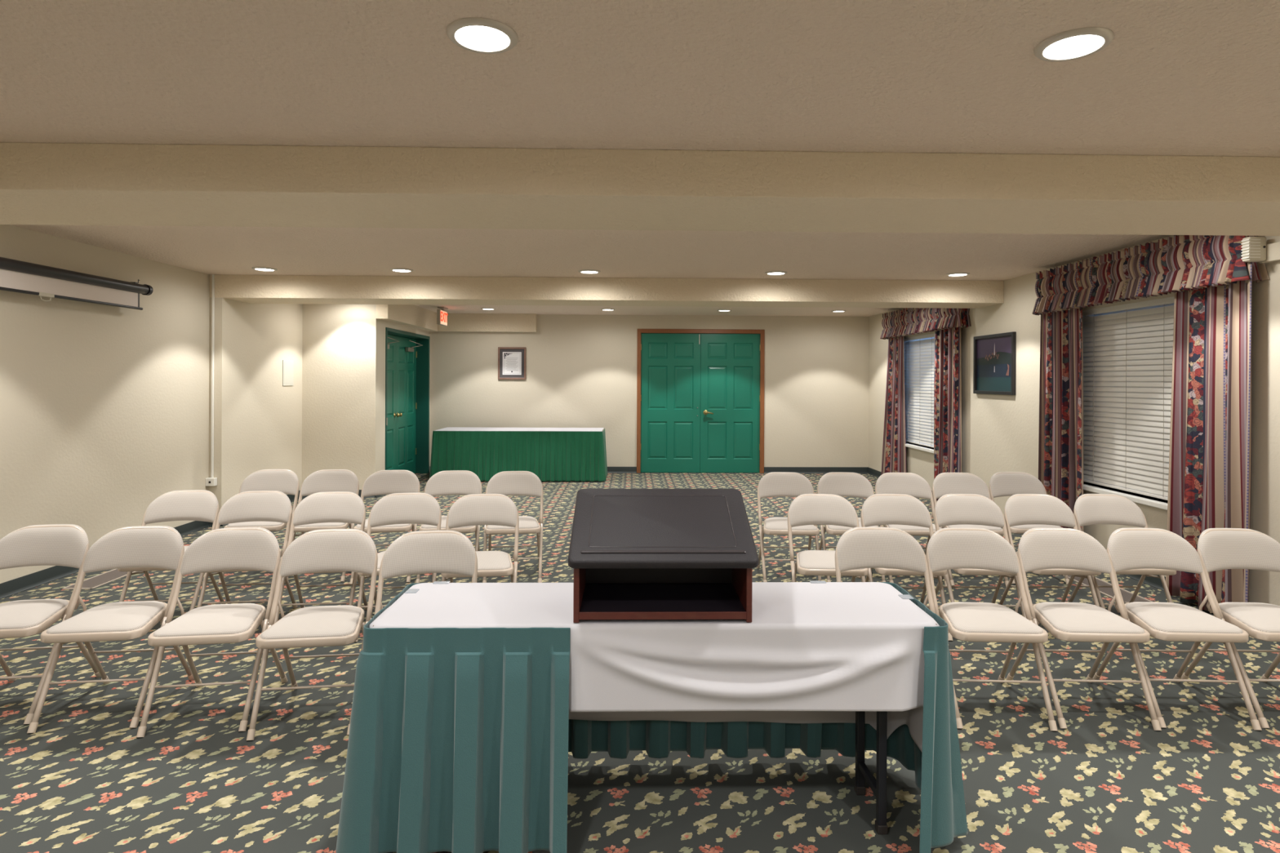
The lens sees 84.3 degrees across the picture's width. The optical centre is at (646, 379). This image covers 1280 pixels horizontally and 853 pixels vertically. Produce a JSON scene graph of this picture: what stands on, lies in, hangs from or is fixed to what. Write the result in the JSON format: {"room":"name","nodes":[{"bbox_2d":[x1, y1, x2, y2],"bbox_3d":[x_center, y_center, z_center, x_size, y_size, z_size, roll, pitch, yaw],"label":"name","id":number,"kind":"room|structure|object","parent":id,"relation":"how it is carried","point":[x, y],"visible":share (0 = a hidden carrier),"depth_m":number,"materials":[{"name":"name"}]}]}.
{"room":"conference room","nodes":[
{"label":"conference room","id":0,"kind":"room"},
{"bbox_2d":[0,224,209,583],"bbox_3d":[-4.471,0.210,1.878,0.200,2.580,10.742,0,0,-1],"label":"wall","id":1,"kind":"structure","parent":0,"point":[104,409],"depth_m":5.75,"materials":[{"name":"beige paint"}]},
{"bbox_2d":[0,257,153,310],"bbox_3d":[-4.355,-0.715,4.859,0.146,0.293,2.638,0,0,-1],"label":"projection screen","id":2,"kind":"object","parent":1,"relation":"attached to","point":[15,276],"visible":1,"depth_m":5.29,"materials":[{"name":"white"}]},
{"bbox_2d":[0,520,208,599],"bbox_3d":[-4.366,1.449,1.879,0.022,0.102,10.740,0,0,-1],"label":"baseboard","id":3,"kind":"structure","parent":1,"relation":"attached to","point":[12,587],"depth_m":5.22,"materials":[{"name":"grey plastic"}]},
{"bbox_2d":[205,477,217,486],"bbox_3d":[-4.442,1.040,7.220,0.090,0.080,0.058,0,0,-1],"label":"outlet box","id":4,"kind":"object","parent":1,"relation":"attached to","point":[210,482],"visible":1,"depth_m":7.20,"materials":[{"name":"white plastic"}]},
{"bbox_2d":[0,142,1279,235],"bbox_3d":[-0.287,-0.954,3.620,8.230,0.214,0.750,0,0,-1],"label":"beam","id":5,"kind":"structure","parent":1,"relation":"attached to","point":[50,184],"depth_m":3.29,"materials":[{"name":"beige paint"}]},
{"bbox_2d":[208,274,302,511],"bbox_3d":[-4.537,0.210,8.133,0.330,2.580,1.768,0,0,-1],"label":"wall","id":6,"kind":"structure","parent":0,"point":[258,419],"depth_m":7.89,"materials":[{"name":"beige paint"}]},
{"bbox_2d":[210,274,214,477],"bbox_3d":[-4.439,-0.039,7.240,0.018,2.078,0.018,0,0,-1],"label":"conduit","id":7,"kind":"object","parent":6,"relation":"attached to","point":[213,275],"visible":1,"depth_m":7.23,"materials":[{"name":"white plastic"}]},
{"bbox_2d":[221,490,302,526],"bbox_3d":[-4.367,1.449,8.136,0.022,0.102,1.770,0,0,-1],"label":"baseboard","id":8,"kind":"structure","parent":6,"relation":"attached to","point":[291,497],"depth_m":8.72,"materials":[{"name":"grey plastic"}]},
{"bbox_2d":[282,360,293,386],"bbox_3d":[-4.377,-0.085,8.640,0.009,0.310,0.260,0,0,-1],"label":"notice","id":9,"kind":"object","parent":6,"relation":"attached to","point":[287,366],"visible":1,"depth_m":8.62,"materials":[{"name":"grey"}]},
{"bbox_2d":[209,274,1004,308],"bbox_3d":[-0.370,-0.944,7.614,8.230,0.236,0.560,0,0,-1],"label":"beam","id":10,"kind":"structure","parent":6,"relation":"attached to","point":[251,289],"depth_m":7.35,"materials":[{"name":"beige paint"}]},
{"bbox_2d":[302,303,354,483],"bbox_3d":[-4.233,0.211,9.123,0.980,2.580,0.200,0,0,-1],"label":"wall","id":11,"kind":"structure","parent":0,"point":[327,329],"depth_m":9.03,"materials":[{"name":"beige paint"}]},
{"bbox_2d":[302,489,375,497],"bbox_3d":[-3.931,1.451,9.019,0.930,0.102,0.022,0,0,-1],"label":"baseboard","id":12,"kind":"structure","parent":11,"relation":"attached to","point":[360,491],"depth_m":9.03,"materials":[{"name":"grey plastic"}]},
{"bbox_2d":[353,304,430,489],"bbox_3d":[-3.627,0.214,10.261,0.280,2.580,2.450,0,0,-1],"label":"wall","id":13,"kind":"structure","parent":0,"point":[369,331],"depth_m":9.04,"materials":[{"name":"beige paint"}]},
{"bbox_2d":[385,327,430,473],"bbox_3d":[-3.615,0.401,10.402,0.290,2.205,2.020,0,0,-1],"label":"door","id":14,"kind":"structure","parent":13,"relation":"attached to","point":[406,353],"depth_m":10.89,"materials":[{"name":"teal paint"}]},
{"bbox_2d":[0,0,1279,316],"bbox_3d":[-0.298,-1.121,4.225,8.830,0.120,15.660,0,0,-1],"label":"ceiling","id":15,"kind":"structure","parent":0,"point":[1175,77],"depth_m":2.61,"materials":[{"name":"beige paint"}]},
{"bbox_2d":[252,266,277,271],"bbox_3d":[-3.689,-1.070,6.834,0.216,0.014,0.216,0,0,-1],"label":"recessed light","id":16,"kind":"object","parent":15,"relation":"in","point":[260,268],"visible":1,"depth_m":6.83,"materials":[{"name":"white glass"}]},
{"bbox_2d":[390,267,413,272],"bbox_3d":[-2.374,-1.064,6.862,0.216,0.014,0.216,0,0,-1],"label":"recessed light","id":17,"kind":"object","parent":15,"relation":"in","point":[395,269],"visible":1,"depth_m":6.84,"materials":[{"name":"white glass"}]},
{"bbox_2d":[436,306,448,325],"bbox_3d":[-3.016,-0.943,10.473,0.100,0.262,0.387,0,0,-1],"label":"exit sign","id":18,"kind":"object","parent":15,"relation":"hanging from","point":[442,315],"visible":1,"depth_m":10.36,"materials":[{"name":"red plastic"}]},
{"bbox_2d":[446,17,518,53],"bbox_3d":[-0.505,-1.055,2.180,0.216,0.014,0.216,0,0,-1],"label":"recessed light","id":19,"kind":"object","parent":15,"relation":"in","point":[475,34],"visible":1,"depth_m":2.17,"materials":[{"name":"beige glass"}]},
{"bbox_2d":[480,307,495,310],"bbox_3d":[-2.370,-1.064,10.593,0.216,0.014,0.216,0,0,-1],"label":"recessed light","id":20,"kind":"object","parent":15,"relation":"in","point":[485,308],"visible":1,"depth_m":10.56,"materials":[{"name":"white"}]},
{"bbox_2d":[578,269,600,273],"bbox_3d":[-0.557,-1.056,6.900,0.216,0.014,0.216,0,0,-1],"label":"recessed light","id":21,"kind":"object","parent":15,"relation":"in","point":[583,271],"visible":1,"depth_m":6.89,"materials":[{"name":"white glass"}]},
{"bbox_2d":[600,308,614,311],"bbox_3d":[-0.579,-1.056,10.630,0.216,0.014,0.216,0,0,-1],"label":"recessed light","id":22,"kind":"object","parent":15,"relation":"in","point":[604,309],"visible":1,"depth_m":10.60,"materials":[{"name":"white"}]},
{"bbox_2d":[717,309,731,311],"bbox_3d":[1.174,-1.048,10.667,0.216,0.014,0.216,0,0,-1],"label":"recessed light","id":23,"kind":"object","parent":15,"relation":"in","point":[721,310],"visible":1,"depth_m":10.64,"materials":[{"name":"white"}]},
{"bbox_2d":[764,271,786,275],"bbox_3d":[1.271,-1.047,6.938,0.216,0.014,0.216,0,0,-1],"label":"recessed light","id":24,"kind":"object","parent":15,"relation":"in","point":[769,273],"visible":1,"depth_m":6.94,"materials":[{"name":"white glass"}]},
{"bbox_2d":[831,310,845,312],"bbox_3d":[2.906,-1.040,10.703,0.216,0.014,0.216,0,0,-1],"label":"recessed light","id":25,"kind":"object","parent":15,"relation":"in","point":[835,311],"visible":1,"depth_m":10.68,"materials":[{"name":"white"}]},
{"bbox_2d":[946,271,969,276],"bbox_3d":[3.069,-1.039,6.976,0.216,0.014,0.216,0,0,-1],"label":"recessed light","id":26,"kind":"object","parent":15,"relation":"in","point":[962,273],"visible":1,"depth_m":6.96,"materials":[{"name":"white glass"}]},
{"bbox_2d":[1034,26,1114,62],"bbox_3d":[1.338,-1.047,2.218,0.216,0.014,0.216,0,0,-1],"label":"recessed light","id":27,"kind":"object","parent":15,"relation":"in","point":[1080,42],"visible":1,"depth_m":2.21,"materials":[{"name":"white glass"}]},
{"bbox_2d":[0,471,1279,852],"bbox_3d":[-0.311,1.579,4.225,8.830,0.120,15.660,0,0,-1],"label":"floor","id":28,"kind":"structure","parent":0,"point":[1207,781],"depth_m":2.85,"materials":[{"name":"carpet"}]},
{"bbox_2d":[0,524,101,724],"bbox_3d":[-2.940,1.119,3.319,0.451,0.789,0.530,0,0,-8],"label":"folding chair","id":29,"kind":"object","parent":28,"relation":"on","point":[54,544],"visible":0.86,"depth_m":3.44,"materials":[{"name":"beige metal"}]},
{"bbox_2d":[60,568,137,589],"bbox_3d":[-4.091,1.498,5.391,0.220,0.008,0.650,0,0,-1],"label":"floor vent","id":30,"kind":"object","parent":28,"relation":"in","point":[96,581],"visible":0.54,"depth_m":5.30,"materials":[{"name":"beige metal"}]},
{"bbox_2d":[26,525,194,733],"bbox_3d":[-2.456,1.121,3.294,0.451,0.789,0.530,0,0,-7],"label":"folding chair","id":31,"kind":"object","parent":28,"relation":"on","point":[141,546],"visible":0.92,"depth_m":3.33,"materials":[{"name":"beige metal"}]},
{"bbox_2d":[117,489,226,610],"bbox_3d":[-2.970,1.119,4.427,0.451,0.789,0.530,0,0,-7],"label":"folding chair","id":32,"kind":"object","parent":28,"relation":"on","point":[202,505],"visible":0.54,"depth_m":4.56,"materials":[{"name":"beige metal"}]},
{"bbox_2d":[136,527,288,737],"bbox_3d":[-1.971,1.123,3.264,0.451,0.789,0.530,0,0,-8],"label":"folding chair","id":33,"kind":"object","parent":28,"relation":"on","point":[257,548],"visible":0.94,"depth_m":3.30,"materials":[{"name":"beige metal"}]},
{"bbox_2d":[196,490,297,608],"bbox_3d":[-2.489,1.121,4.414,0.451,0.789,0.530,0,0,-8],"label":"folding chair","id":34,"kind":"object","parent":28,"relation":"on","point":[253,505],"visible":0.65,"depth_m":4.55,"materials":[{"name":"beige metal"}]},
{"bbox_2d":[217,469,299,583],"bbox_3d":[-2.982,1.119,5.508,0.451,0.789,0.530,0,0,-7],"label":"folding chair","id":35,"kind":"object","parent":28,"relation":"on","point":[285,481],"visible":0.56,"depth_m":5.64,"materials":[{"name":"beige metal"}]},
{"bbox_2d":[246,528,377,741],"bbox_3d":[-1.493,1.126,3.242,0.451,0.789,0.530,0,0,-7],"label":"folding chair","id":36,"kind":"object","parent":28,"relation":"on","point":[353,550],"visible":0.94,"depth_m":3.30,"materials":[{"name":"beige metal"}]},
{"bbox_2d":[274,491,368,623],"bbox_3d":[-2.005,1.123,4.388,0.451,0.789,0.530,0,0,-8],"label":"folding chair","id":37,"kind":"object","parent":28,"relation":"on","point":[347,507],"visible":0.62,"depth_m":4.52,"materials":[{"name":"beige metal"}]},
{"bbox_2d":[287,469,359,582],"bbox_3d":[-2.504,1.121,5.513,0.451,0.789,0.530,0,0,-7],"label":"folding chair","id":38,"kind":"object","parent":28,"relation":"on","point":[325,480],"visible":0.56,"depth_m":5.64,"materials":[{"name":"beige metal"}]},
{"bbox_2d":[350,470,420,583],"bbox_3d":[-2.012,1.123,5.502,0.451,0.789,0.530,0,0,-8],"label":"folding chair","id":39,"kind":"object","parent":28,"relation":"on","point":[382,482],"visible":0.52,"depth_m":5.63,"materials":[{"name":"beige metal"}]},
{"bbox_2d":[354,493,441,642],"bbox_3d":[-1.512,1.125,4.357,0.451,0.789,0.530,0,0,-7],"label":"folding chair","id":40,"kind":"object","parent":28,"relation":"on","point":[393,508],"visible":0.61,"depth_m":4.49,"materials":[{"name":"beige metal"}]},
{"bbox_2d":[374,530,477,614],"bbox_3d":[-1.009,1.128,3.215,0.451,0.789,0.530,0,0,-7],"label":"folding chair","id":41,"kind":"object","parent":28,"relation":"on","point":[450,552],"visible":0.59,"depth_m":3.35,"materials":[{"name":"beige metal"}]},
{"bbox_2d":[415,470,482,582],"bbox_3d":[-1.516,1.125,5.485,0.451,0.789,0.530,0,0,-7],"label":"folding chair","id":42,"kind":"object","parent":28,"relation":"on","point":[464,482],"visible":0.66,"depth_m":5.62,"materials":[{"name":"beige metal"}]},
{"bbox_2d":[440,493,519,582],"bbox_3d":[-1.014,1.128,4.327,0.451,0.789,0.530,0,0,-7],"label":"folding chair","id":43,"kind":"object","parent":28,"relation":"on","point":[473,509],"visible":0.8,"depth_m":4.44,"materials":[{"name":"beige metal"}]},
{"bbox_2d":[482,471,543,582],"bbox_3d":[-1.026,1.128,5.468,0.451,0.789,0.530,0,0,-8],"label":"folding chair","id":44,"kind":"object","parent":28,"relation":"on","point":[507,483],"visible":0.81,"depth_m":5.58,"materials":[{"name":"beige metal"}]},
{"bbox_2d":[373,623,937,835],"bbox_3d":[0.028,1.151,2.481,1.806,0.738,0.444,0,0,-1],"label":"folding table","id":45,"kind":"object","parent":28,"relation":"on","point":[878,787],"visible":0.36,"depth_m":2.38,"materials":[{"name":"brown metal"}]},
{"bbox_2d":[335,581,968,852],"bbox_3d":[0.028,1.124,2.484,2.046,0.702,0.686,0,0,-1],"label":"table skirt","id":46,"kind":"object","parent":45,"relation":"attached to","point":[460,740],"visible":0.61,"depth_m":2.21,"materials":[{"name":"teal fabric"}]},
{"bbox_2d":[369,582,939,751],"bbox_3d":[0.029,1.075,2.462,1.842,0.597,0.528,0,0,-1],"label":"tablecloth","id":47,"kind":"object","parent":45,"relation":"on","point":[828,652],"visible":0.7,"depth_m":2.24,"materials":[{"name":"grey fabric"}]},
{"bbox_2d":[568,488,759,622],"bbox_3d":[0.050,0.587,2.415,0.602,0.373,0.414,0,0,-1],"label":"lectern","id":48,"kind":"object","parent":47,"relation":"on","point":[634,553],"visible":1,"depth_m":2.37,"materials":[{"name":"brown wood"}]},
{"bbox_2d":[579,582,745,612],"bbox_3d":[0.049,0.753,2.425,0.534,0.018,0.330,0,0,-1],"label":"shelf","id":49,"kind":"object","parent":48,"relation":"attached to","point":[596,597],"depth_m":2.41,"materials":[{"name":"black wood"}]},
{"bbox_2d":[756,471,821,582],"bbox_3d":[1.092,1.137,5.474,0.451,0.789,0.530,0,0,3],"label":"folding chair","id":50,"kind":"object","parent":28,"relation":"on","point":[774,484],"visible":0.85,"depth_m":5.58,"materials":[{"name":"beige metal"}]},
{"bbox_2d":[787,493,867,582],"bbox_3d":[1.115,1.137,4.387,0.451,0.789,0.530,0,0,2],"label":"folding chair","id":51,"kind":"object","parent":28,"relation":"on","point":[805,509],"visible":0.76,"depth_m":4.50,"materials":[{"name":"beige metal"}]},
{"bbox_2d":[817,471,885,582],"bbox_3d":[1.567,1.139,5.483,0.451,0.789,0.530,0,0,2],"label":"folding chair","id":52,"kind":"object","parent":28,"relation":"on","point":[842,484],"visible":0.64,"depth_m":5.62,"materials":[{"name":"beige metal"}]},
{"bbox_2d":[835,527,935,613],"bbox_3d":[1.139,1.137,3.343,0.451,0.789,0.530,0,0,2],"label":"folding chair","id":53,"kind":"object","parent":28,"relation":"on","point":[858,548],"visible":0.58,"depth_m":3.48,"materials":[{"name":"beige metal"}]},
{"bbox_2d":[860,493,952,640],"bbox_3d":[1.586,1.139,4.400,0.451,0.789,0.530,0,0,2],"label":"folding chair","id":54,"kind":"object","parent":28,"relation":"on","point":[877,509],"visible":0.62,"depth_m":4.53,"materials":[{"name":"beige metal"}]},
{"bbox_2d":[871,472,946,586],"bbox_3d":[2.027,1.141,5.479,0.451,0.789,0.530,0,0,2],"label":"folding chair","id":55,"kind":"object","parent":28,"relation":"on","point":[913,485],"visible":0.5,"depth_m":5.61,"materials":[{"name":"beige metal"}]},
{"bbox_2d":[932,472,1008,586],"bbox_3d":[2.486,1.143,5.497,0.451,0.789,0.530,0,0,2],"label":"folding chair","id":56,"kind":"object","parent":28,"relation":"on","point":[944,483],"visible":0.54,"depth_m":5.63,"materials":[{"name":"beige metal"}]},
{"bbox_2d":[928,493,1026,617],"bbox_3d":[2.061,1.142,4.413,0.451,0.789,0.530,0,0,1],"label":"folding chair","id":57,"kind":"object","parent":28,"relation":"on","point":[950,509],"visible":0.59,"depth_m":4.54,"materials":[{"name":"beige metal"}]},
{"bbox_2d":[925,527,1057,731],"bbox_3d":[1.584,1.139,3.338,0.451,0.789,0.530,0,0,3],"label":"folding chair","id":58,"kind":"object","parent":28,"relation":"on","point":[949,548],"visible":0.97,"depth_m":3.39,"materials":[{"name":"beige metal"}]},
{"bbox_2d":[988,471,1069,584],"bbox_3d":[2.968,1.146,5.557,0.451,0.789,0.530,0,0,2],"label":"folding chair","id":59,"kind":"object","parent":28,"relation":"on","point":[1001,483],"visible":0.55,"depth_m":5.69,"materials":[{"name":"beige metal"}]},
{"bbox_2d":[999,493,1101,606],"bbox_3d":[2.518,1.144,4.425,0.451,0.789,0.530,0,0,2],"label":"folding chair","id":60,"kind":"object","parent":28,"relation":"on","point":[1020,509],"visible":0.59,"depth_m":4.55,"materials":[{"name":"beige metal"}]},
{"bbox_2d":[1006,528,1161,730],"bbox_3d":[2.038,1.141,3.344,0.451,0.789,0.530,0,0,2],"label":"folding chair","id":61,"kind":"object","parent":28,"relation":"on","point":[1038,548],"visible":0.94,"depth_m":3.38,"materials":[{"name":"beige metal"}]},
{"bbox_2d":[1062,575,1153,604],"bbox_3d":[3.375,1.531,5.202,0.220,0.008,0.700,0,0,-1],"label":"floor vent","id":62,"kind":"object","parent":28,"relation":"in","point":[1126,595],"visible":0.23,"depth_m":5.10,"materials":[{"name":"beige"}]},
{"bbox_2d":[1067,493,1176,608],"bbox_3d":[2.976,1.146,4.439,0.451,0.789,0.530,0,0,2],"label":"folding chair","id":63,"kind":"object","parent":28,"relation":"on","point":[1089,508],"visible":0.66,"depth_m":4.57,"materials":[{"name":"beige metal"}]},
{"bbox_2d":[1093,528,1262,730],"bbox_3d":[2.483,1.143,3.353,0.451,0.789,0.530,0,0,3],"label":"folding chair","id":64,"kind":"object","parent":28,"relation":"on","point":[1127,548],"visible":0.93,"depth_m":3.40,"materials":[{"name":"beige metal"}]},
{"bbox_2d":[1181,528,1279,728],"bbox_3d":[2.933,1.145,3.356,0.451,0.789,0.530,0,0,2],"label":"folding chair","id":65,"kind":"object","parent":28,"relation":"on","point":[1218,548],"visible":0.9,"depth_m":3.48,"materials":[{"name":"beige metal"}]},
{"bbox_3d":[-1.919,1.138,10.897,2.470,0.747,0.750,0,0,-1],"label":"folding table","id":66,"kind":"object","parent":28,"relation":"on","visible":0},
{"bbox_2d":[429,428,607,481],"bbox_3d":[-1.918,1.130,10.865,2.621,0.738,0.837,0,0,-1],"label":"table skirt","id":67,"kind":"object","parent":66,"relation":"attached to","point":[551,455],"visible":0.91,"depth_m":10.48,"materials":[{"name":"green fabric"}]},
{"bbox_2d":[434,426,604,431],"bbox_3d":[-1.917,0.760,10.897,2.490,0.006,0.770,0,0,-1],"label":"tablecloth","id":68,"kind":"object","parent":66,"relation":"on","point":[448,428],"visible":1,"depth_m":10.83,"materials":[{"name":"grey fabric"}]},
{"bbox_2d":[430,314,869,466],"bbox_3d":[0.030,0.230,11.663,7.650,2.580,0.200,0,0,-1],"label":"wall","id":69,"kind":"structure","parent":0,"point":[581,370],"depth_m":11.55,"materials":[{"name":"beige paint"}]},
{"bbox_2d":[376,304,537,332],"bbox_3d":[-2.622,-0.927,10.282,1.720,0.290,2.450,0,0,-1],"label":"soffit","id":70,"kind":"object","parent":69,"relation":"attached to","point":[409,315],"depth_m":11.39,"materials":[{"name":"beige paint"}]},
{"bbox_2d":[497,346,525,379],"bbox_3d":[-2.187,-0.270,11.502,0.452,0.528,0.030,0,0,-1],"label":"framed certificate","id":71,"kind":"object","parent":69,"relation":"attached to","point":[511,360],"visible":1,"depth_m":11.50,"materials":[{"name":"brown wood"}]},
{"bbox_2d":[429,466,636,473],"bbox_3d":[-1.841,1.461,11.513,3.355,0.102,0.022,0,0,-1],"label":"baseboard","id":72,"kind":"structure","parent":69,"relation":"attached to","point":[610,469],"depth_m":11.54,"materials":[{"name":"grey plastic"}]},
{"bbox_2d":[636,328,764,473],"bbox_3d":[0.886,0.346,11.590,2.086,2.355,0.163,0,0,-1],"label":"door","id":73,"kind":"structure","parent":69,"relation":"in","point":[700,392],"depth_m":11.59,"materials":[{"name":"green wood"}]},
{"bbox_2d":[764,466,868,473],"bbox_3d":[2.788,1.482,11.610,1.725,0.102,0.022,0,0,-1],"label":"baseboard","id":74,"kind":"structure","parent":69,"relation":"attached to","point":[766,469],"depth_m":11.61,"materials":[{"name":"grey plastic"}]},
{"bbox_2d":[868,235,1279,605],"bbox_3d":[3.913,0.248,4.163,0.200,2.580,14.960,0,0,-1],"label":"wall","id":75,"kind":"structure","parent":0,"point":[1000,433],"depth_m":7.00,"materials":[{"name":"beige paint"}]},
{"bbox_2d":[905,337,934,453],"bbox_3d":[3.746,0.167,9.621,0.205,1.540,1.260,0,0,-1],"label":"window","id":76,"kind":"structure","parent":75,"relation":"in","point":[931,450],"depth_m":9.50,"materials":[{"name":"white plastic"}]},
{"bbox_2d":[903,333,934,448],"bbox_3d":[3.736,0.138,9.620,0.055,1.483,1.136,0,0,-1],"label":"window blind","id":77,"kind":"object","parent":76,"relation":"attached to","point":[919,355],"visible":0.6,"depth_m":9.64,"materials":[{"name":"white plastic"}]},
{"bbox_2d":[880,307,970,339],"bbox_3d":[3.605,-0.799,9.387,0.206,0.386,2.526,0,0,-1],"label":"valance","id":78,"kind":"object","parent":75,"relation":"attached to","point":[911,321],"visible":0.86,"depth_m":9.18,"materials":[{"name":"multicoloured fabric"}]},
{"bbox_2d":[880,336,906,475],"bbox_3d":[3.597,0.391,10.334,0.093,2.230,0.862,0,0,-1],"label":"curtain","id":79,"kind":"object","parent":78,"relation":"hanging from","point":[894,448],"visible":0.88,"depth_m":10.21,"materials":[{"name":"multicoloured fabric"}]},
{"bbox_2d":[933,326,961,501],"bbox_3d":[3.635,0.391,8.548,0.094,2.230,0.683,0,0,-1],"label":"curtain","id":80,"kind":"object","parent":78,"relation":"hanging from","point":[947,358],"visible":0.79,"depth_m":8.56,"materials":[{"name":"multicoloured fabric"}]},
{"bbox_2d":[973,331,1016,395],"bbox_3d":[3.725,-0.168,7.595,0.035,0.644,0.830,0,0,-1],"label":"framed picture","id":81,"kind":"object","parent":75,"relation":"attached to","point":[994,355],"visible":1,"depth_m":7.56,"materials":[{"name":"black"}]},
{"bbox_2d":[867,467,1179,597],"bbox_3d":[3.796,1.486,4.160,0.022,0.102,14.960,0,0,-1],"label":"baseboard","id":82,"kind":"structure","parent":75,"relation":"attached to","point":[1154,582],"depth_m":5.34,"materials":[{"name":"grey plastic"}]},
{"bbox_2d":[1082,303,1173,510],"bbox_3d":[3.830,0.167,5.612,0.205,1.540,1.320,0,0,-1],"label":"window","id":83,"kind":"structure","parent":75,"relation":"in","point":[1103,490],"depth_m":5.52,"materials":[{"name":"white plastic"}]},
{"bbox_2d":[1082,296,1174,500],"bbox_3d":[3.820,0.139,5.611,0.055,1.483,1.196,0,0,-1],"label":"window blind","id":84,"kind":"object","parent":83,"relation":"attached to","point":[1127,356],"visible":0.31,"depth_m":5.59,"materials":[{"name":"white plastic"}]},
{"bbox_2d":[1031,235,1270,315],"bbox_3d":[3.687,-0.801,5.487,0.206,0.401,2.334,0,0,-1],"label":"valance","id":85,"kind":"object","parent":75,"relation":"attached to","point":[1180,263],"visible":0.93,"depth_m":5.14,"materials":[{"name":"multicoloured fabric"}]},
{"bbox_2d":[1038,307,1083,531],"bbox_3d":[3.683,0.392,6.272,0.094,2.230,0.626,0,0,-1],"label":"curtain","id":86,"kind":"object","parent":85,"relation":"hanging from","point":[1060,436],"visible":0.73,"depth_m":6.21,"materials":[{"name":"multicoloured fabric"}]},
{"bbox_2d":[1165,262,1252,611],"bbox_3d":[3.717,0.397,4.647,0.124,2.240,0.663,0,0,-1],"label":"curtain","id":87,"kind":"object","parent":85,"relation":"hanging from","point":[1210,475],"visible":0.73,"depth_m":4.62,"materials":[{"name":"multicoloured fabric"}]},
{"bbox_2d":[1240,236,1266,262],"bbox_3d":[3.711,-0.798,4.321,0.117,0.150,0.066,0,0,-1],"label":"alarm box","id":88,"kind":"object","parent":75,"relation":"attached to","point":[1254,248],"visible":1,"depth_m":4.29,"materials":[{"name":"beige plastic"}]},
{"bbox_2d":[1240,238,1260,259],"bbox_3d":[3.688,-0.798,4.317,0.072,0.116,0.056,0,0,-1],"label":"grille","id":89,"kind":"object","parent":88,"relation":"attached to","point":[1251,249],"depth_m":4.29,"materials":[{"name":"white plastic"}]},
{"bbox_2d":[1258,241,1279,263],"bbox_3d":[3.825,-0.771,2.718,0.045,0.107,3.275,0,0,-1],"label":"trim","id":90,"kind":"structure","parent":75,"relation":"attached to","point":[1273,250],"depth_m":4.26,"materials":[{"name":"beige paint"}]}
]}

